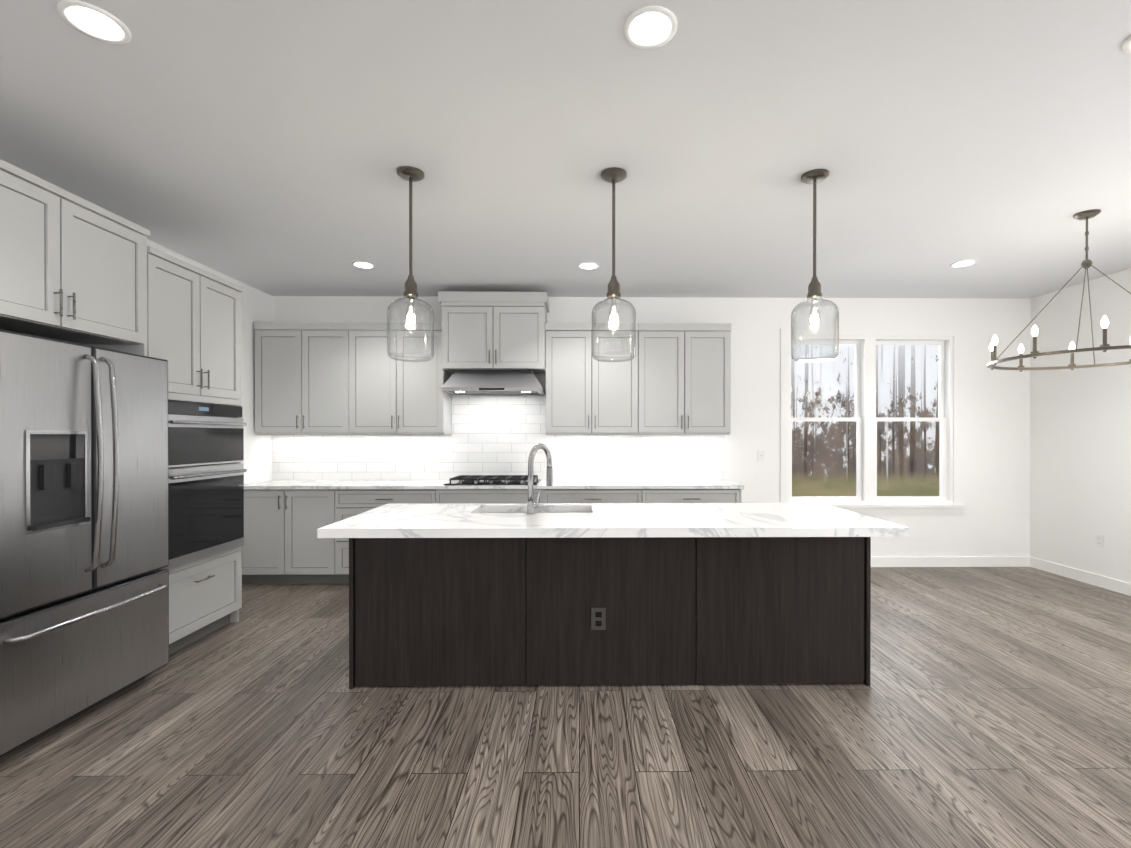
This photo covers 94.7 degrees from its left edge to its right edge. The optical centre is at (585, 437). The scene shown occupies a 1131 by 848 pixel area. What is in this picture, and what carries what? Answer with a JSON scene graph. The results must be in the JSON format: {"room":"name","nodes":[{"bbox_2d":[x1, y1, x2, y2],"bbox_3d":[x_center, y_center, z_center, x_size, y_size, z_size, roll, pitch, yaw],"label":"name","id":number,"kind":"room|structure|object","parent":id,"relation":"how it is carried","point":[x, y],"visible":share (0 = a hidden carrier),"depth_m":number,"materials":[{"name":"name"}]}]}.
{"room":"kitchen","nodes":[
{"label":"kitchen","id":0,"kind":"room"},
{"bbox_2d":[147,239,271,483],"bbox_3d":[-3.276,-0.036,0.633,0.200,2.820,9.900,0,0,-1],"label":"wall","id":1,"kind":"structure","parent":0,"point":[256,305],"depth_m":5.02,"materials":[{"name":"white paint"}]},
{"bbox_2d":[0,159,149,355],"bbox_3d":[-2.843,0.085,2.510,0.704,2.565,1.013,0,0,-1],"label":"upper cabinet","id":2,"kind":"object","parent":1,"relation":"attached to","point":[73,268],"visible":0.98,"depth_m":2.56,"materials":[{"name":"grey paint"}]},
{"bbox_2d":[0,567,1130,847],"bbox_3d":[0.784,1.424,0.688,8.320,0.100,9.900,0,0,-1],"label":"floor","id":3,"kind":"structure","parent":0,"point":[988,707],"depth_m":2.28,"materials":[{"name":"brown wood"}]},
{"bbox_2d":[0,329,168,757],"bbox_3d":[-2.735,0.453,2.522,0.866,1.828,0.936,0,0,-1],"label":"refrigerator","id":4,"kind":"object","parent":3,"relation":"on","point":[84,576],"visible":1,"depth_m":2.44,"materials":[{"name":"metal"}]},
{"bbox_2d":[147,246,242,654],"bbox_3d":[-2.854,0.126,3.435,0.704,2.475,0.837,0,0,-1],"label":"tall cabinet","id":5,"kind":"object","parent":3,"relation":"on","point":[193,326],"visible":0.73,"depth_m":3.42,"materials":[{"name":"grey paint"}]},
{"bbox_2d":[161,400,246,569],"bbox_3d":[-2.796,0.283,3.434,0.686,1.024,0.786,0,0,-1],"label":"wall oven","id":6,"kind":"object","parent":5,"relation":"in","point":[206,470],"visible":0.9,"depth_m":3.42,"materials":[{"name":"metal"}]},
{"bbox_2d":[242,492,333,583],"bbox_3d":[-2.762,0.915,5.077,0.926,0.885,0.627,0,0,-1],"label":"base cabinet","id":7,"kind":"object","parent":3,"relation":"on","point":[284,520],"depth_m":4.77,"materials":[{"name":"grey wood"}]},
{"bbox_2d":[244,480,743,491],"bbox_3d":[-0.882,0.457,5.087,4.686,0.031,0.649,0,0,-1],"label":"countertop","id":8,"kind":"structure","parent":7,"relation":"on","point":[274,485],"depth_m":4.82,"materials":[{"name":"white stone"}]},
{"bbox_2d":[444,475,540,484],"bbox_3d":[-0.884,0.412,5.104,0.870,0.054,0.520,0,0,-1],"label":"cooktop","id":9,"kind":"object","parent":8,"relation":"in","point":[490,480],"visible":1,"depth_m":4.95,"materials":[{"name":"black metal"}]},
{"bbox_2d":[334,488,437,583],"bbox_3d":[-1.870,0.915,5.087,0.981,0.885,0.627,0,0,-1],"label":"base cabinet","id":10,"kind":"object","parent":3,"relation":"on","point":[355,501],"depth_m":4.78,"materials":[{"name":"grey wood"}]},
{"bbox_2d":[438,488,545,503],"bbox_3d":[-0.884,0.915,5.099,0.990,0.885,0.627,0,0,-1],"label":"base cabinet","id":11,"kind":"object","parent":3,"relation":"on","point":[445,495],"depth_m":4.79,"materials":[{"name":"grey wood"}]},
{"bbox_2d":[546,488,641,502],"bbox_3d":[0.066,0.914,5.111,0.910,0.885,0.627,0,0,-1],"label":"base cabinet","id":12,"kind":"object","parent":3,"relation":"on","point":[553,495],"depth_m":4.80,"materials":[{"name":"grey wood"}]},
{"bbox_2d":[349,539,870,688],"bbox_3d":[0.139,0.924,3.157,2.850,0.880,0.633,0,0,-1],"label":"kitchen island","id":13,"kind":"object","parent":3,"relation":"on","point":[464,594],"depth_m":2.85,"materials":[{"name":"brown wood"}]},
{"bbox_2d":[591,608,605,629],"bbox_3d":[0.073,0.991,2.845,0.080,0.120,0.007,0,0,-1],"label":"outlet","id":14,"kind":"object","parent":13,"relation":"attached to","point":[598,618],"visible":1,"depth_m":2.84,"materials":[{"name":"grey plastic"}]},
{"bbox_2d":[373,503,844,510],"bbox_3d":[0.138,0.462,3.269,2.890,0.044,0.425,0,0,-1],"label":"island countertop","id":15,"kind":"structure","parent":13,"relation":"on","point":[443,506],"depth_m":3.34,"materials":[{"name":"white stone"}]},
{"bbox_2d":[317,511,908,538],"bbox_3d":[0.143,0.463,2.798,2.890,0.044,0.516,0,0,-1],"label":"island countertop","id":16,"kind":"structure","parent":13,"relation":"on","point":[370,524],"depth_m":2.65,"materials":[{"name":"white stone"}]},
{"bbox_2d":[525,443,552,514],"bbox_3d":[-0.270,0.235,3.082,0.150,0.406,0.241,0,0,-1],"label":"faucet","id":17,"kind":"object","parent":16,"relation":"on","point":[531,505],"visible":1,"depth_m":2.99,"materials":[{"name":"silver metal"}]},
{"bbox_2d":[642,488,741,502],"bbox_3d":[0.981,0.914,5.122,0.922,0.885,0.627,0,0,-1],"label":"base cabinet","id":18,"kind":"object","parent":3,"relation":"on","point":[649,495],"depth_m":4.82,"materials":[{"name":"grey wood"}]},
{"bbox_2d":[0,0,1130,298],"bbox_3d":[0.784,-1.496,0.677,8.320,0.100,9.900,0,0,-1],"label":"ceiling","id":19,"kind":"structure","parent":0,"point":[268,146],"depth_m":2.54,"materials":[{"name":"white paint"}]},
{"bbox_2d":[57,0,130,44],"bbox_3d":[-1.710,-1.447,1.817,0.190,0.008,0.190,0,0,-1],"label":"recessed light","id":20,"kind":"object","parent":19,"relation":"in","point":[94,22],"visible":1,"depth_m":1.81,"materials":[{"name":"white paint"}]},
{"bbox_2d":[351,261,375,268],"bbox_3d":[-1.871,-1.456,4.395,0.190,0.008,0.190,0,0,-1],"label":"recessed light","id":21,"kind":"object","parent":19,"relation":"in","point":[362,265],"visible":1,"depth_m":4.39,"materials":[{"name":"white paint"}]},
{"bbox_2d":[387,166,433,361],"bbox_3d":[-0.957,-0.942,2.858,0.244,1.024,0.244,0,0,-1],"label":"pendant light","id":22,"kind":"object","parent":19,"relation":"hanging from","point":[410,174],"visible":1,"depth_m":2.85,"materials":[{"name":"clear glass"}]},
{"bbox_2d":[577,262,599,269],"bbox_3d":[0.029,-1.457,4.418,0.190,0.008,0.190,0,0,-1],"label":"recessed light","id":23,"kind":"object","parent":19,"relation":"in","point":[588,265],"visible":1,"depth_m":4.42,"materials":[{"name":"white paint"}]},
{"bbox_2d":[592,167,635,361],"bbox_3d":[0.158,-0.942,2.872,0.244,1.024,0.244,0,0,-1],"label":"pendant light","id":24,"kind":"object","parent":19,"relation":"hanging from","point":[613,175],"visible":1,"depth_m":2.85,"materials":[{"name":"clear glass"}]},
{"bbox_2d":[623,5,676,48],"bbox_3d":[0.230,-1.447,1.840,0.190,0.008,0.190,0,0,-1],"label":"recessed light","id":25,"kind":"object","parent":19,"relation":"in","point":[650,27],"visible":1,"depth_m":1.84,"materials":[{"name":"white paint"}]},
{"bbox_2d":[791,169,838,362],"bbox_3d":[1.272,-0.942,2.885,0.244,1.024,0.244,0,0,-1],"label":"pendant light","id":26,"kind":"object","parent":19,"relation":"hanging from","point":[814,177],"visible":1,"depth_m":2.88,"materials":[{"name":"clear glass"}]},
{"bbox_2d":[950,259,977,267],"bbox_3d":[3.170,-1.456,4.356,0.190,0.008,0.190,0,0,-1],"label":"recessed light","id":27,"kind":"object","parent":19,"relation":"in","point":[962,263],"visible":0.98,"depth_m":4.35,"materials":[{"name":"white paint"}]},
{"bbox_2d":[987,209,1130,371],"bbox_3d":[3.257,-0.974,3.379,1.024,0.964,1.042,0,0,-1],"label":"chandelier","id":28,"kind":"object","parent":19,"relation":"hanging from","point":[1086,263],"visible":1,"depth_m":3.38,"materials":[{"name":"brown metal"}]},
{"bbox_2d":[1122,35,1130,52],"bbox_3d":[2.060,-1.447,1.863,0.190,0.008,0.190,0,0,-1],"label":"recessed light","id":29,"kind":"object","parent":19,"relation":"in","point":[1126,46],"visible":1,"depth_m":1.92,"materials":[{"name":"white paint"}]},
{"bbox_2d":[272,296,1030,556],"bbox_3d":[0.725,-0.055,5.532,7.920,2.820,0.200,0,0,-1],"label":"wall","id":30,"kind":"structure","parent":0,"point":[992,518],"depth_m":5.46,"materials":[{"name":"white paint"}]},
{"bbox_2d":[253,322,349,434],"bbox_3d":[-2.756,-0.573,5.201,0.908,1.090,0.368,0,0,-1],"label":"upper cabinet","id":31,"kind":"object","parent":30,"relation":"attached to","point":[301,378],"visible":0.94,"depth_m":5.06,"materials":[{"name":"grey paint"}]},
{"bbox_2d":[348,322,451,434],"bbox_3d":[-1.841,-0.573,5.212,0.918,1.090,0.368,0,0,-1],"label":"upper cabinet","id":32,"kind":"object","parent":30,"relation":"attached to","point":[388,395],"visible":0.85,"depth_m":5.07,"materials":[{"name":"grey paint"}]},
{"bbox_2d":[438,291,548,373],"bbox_3d":[-0.885,-1.028,5.178,1.032,0.730,0.454,0,0,-1],"label":"upper cabinet","id":33,"kind":"object","parent":30,"relation":"attached to","point":[493,331],"visible":1,"depth_m":5.00,"materials":[{"name":"grey paint"}]},
{"bbox_2d":[441,370,544,394],"bbox_3d":[-0.885,-0.549,5.152,0.950,0.222,0.488,0,0,-1],"label":"range hood","id":34,"kind":"object","parent":33,"relation":"attached to","point":[492,382],"visible":1,"depth_m":4.98,"materials":[{"name":"metal"}]},
{"bbox_2d":[272,374,724,479],"bbox_3d":[-0.886,-0.112,5.405,4.686,1.100,0.010,0,0,-1],"label":"tile backsplash","id":35,"kind":"structure","parent":30,"relation":"attached to","point":[497,434],"depth_m":5.40,"materials":[{"name":"white tile"}]},
{"bbox_2d":[545,323,637,434],"bbox_3d":[0.064,-0.574,5.235,0.908,1.090,0.368,0,0,-1],"label":"upper cabinet","id":36,"kind":"object","parent":30,"relation":"attached to","point":[587,393],"visible":0.88,"depth_m":5.10,"materials":[{"name":"grey paint"}]},
{"bbox_2d":[638,323,730,434],"bbox_3d":[0.974,-0.574,5.246,0.908,1.090,0.368,0,0,-1],"label":"upper cabinet","id":37,"kind":"object","parent":30,"relation":"attached to","point":[684,378],"visible":0.98,"depth_m":5.11,"materials":[{"name":"grey paint"}]},
{"bbox_2d":[758,450,764,460],"bbox_3d":[1.842,0.186,5.441,0.072,0.115,0.009,0,0,-1],"label":"light switch","id":38,"kind":"object","parent":30,"relation":"attached to","point":[761,455],"visible":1,"depth_m":5.44,"materials":[{"name":"white plastic"}]},
{"bbox_2d":[780,328,964,513],"bbox_3d":[2.991,-0.172,5.514,1.940,1.935,0.210,0,0,-1],"label":"window unit","id":39,"kind":"structure","parent":30,"relation":"in","point":[866,499],"depth_m":5.46,"materials":[{"name":"white paint"}]},
{"bbox_2d":[871,556,1029,566],"bbox_3d":[3.071,1.303,5.459,3.230,0.105,0.014,0,0,-1],"label":"baseboard","id":40,"kind":"structure","parent":30,"relation":"attached to","point":[1005,561],"depth_m":5.46,"materials":[{"name":"white paint"}]},
{"bbox_2d":[1030,268,1130,582],"bbox_3d":[4.844,-0.036,0.732,0.200,2.820,9.900,0,0,-1],"label":"wall","id":41,"kind":"structure","parent":0,"point":[1080,458],"depth_m":4.91,"materials":[{"name":"white paint"}]},
{"bbox_2d":[1030,557,1130,595],"bbox_3d":[4.737,1.321,0.729,0.014,0.105,9.486,0,0,-1],"label":"baseboard","id":42,"kind":"structure","parent":41,"relation":"attached to","point":[1118,586],"depth_m":4.89,"materials":[{"name":"white paint"}]},
{"bbox_2d":[1096,534,1103,547],"bbox_3d":[4.691,0.938,4.744,0.007,0.115,0.072,0,0,-1],"label":"outlet","id":43,"kind":"object","parent":41,"relation":"attached to","point":[1099,540],"visible":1,"depth_m":4.74,"materials":[{"name":"white plastic"}]},
{"label":"outside","id":44,"kind":"structure","parent":0,"visible":0},
{"bbox_2d":[790,345,939,496],"bbox_3d":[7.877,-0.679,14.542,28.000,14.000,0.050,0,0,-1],"label":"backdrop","id":45,"kind":"structure","parent":44,"point":[839,444],"depth_m":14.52,"materials":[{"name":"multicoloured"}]}
]}

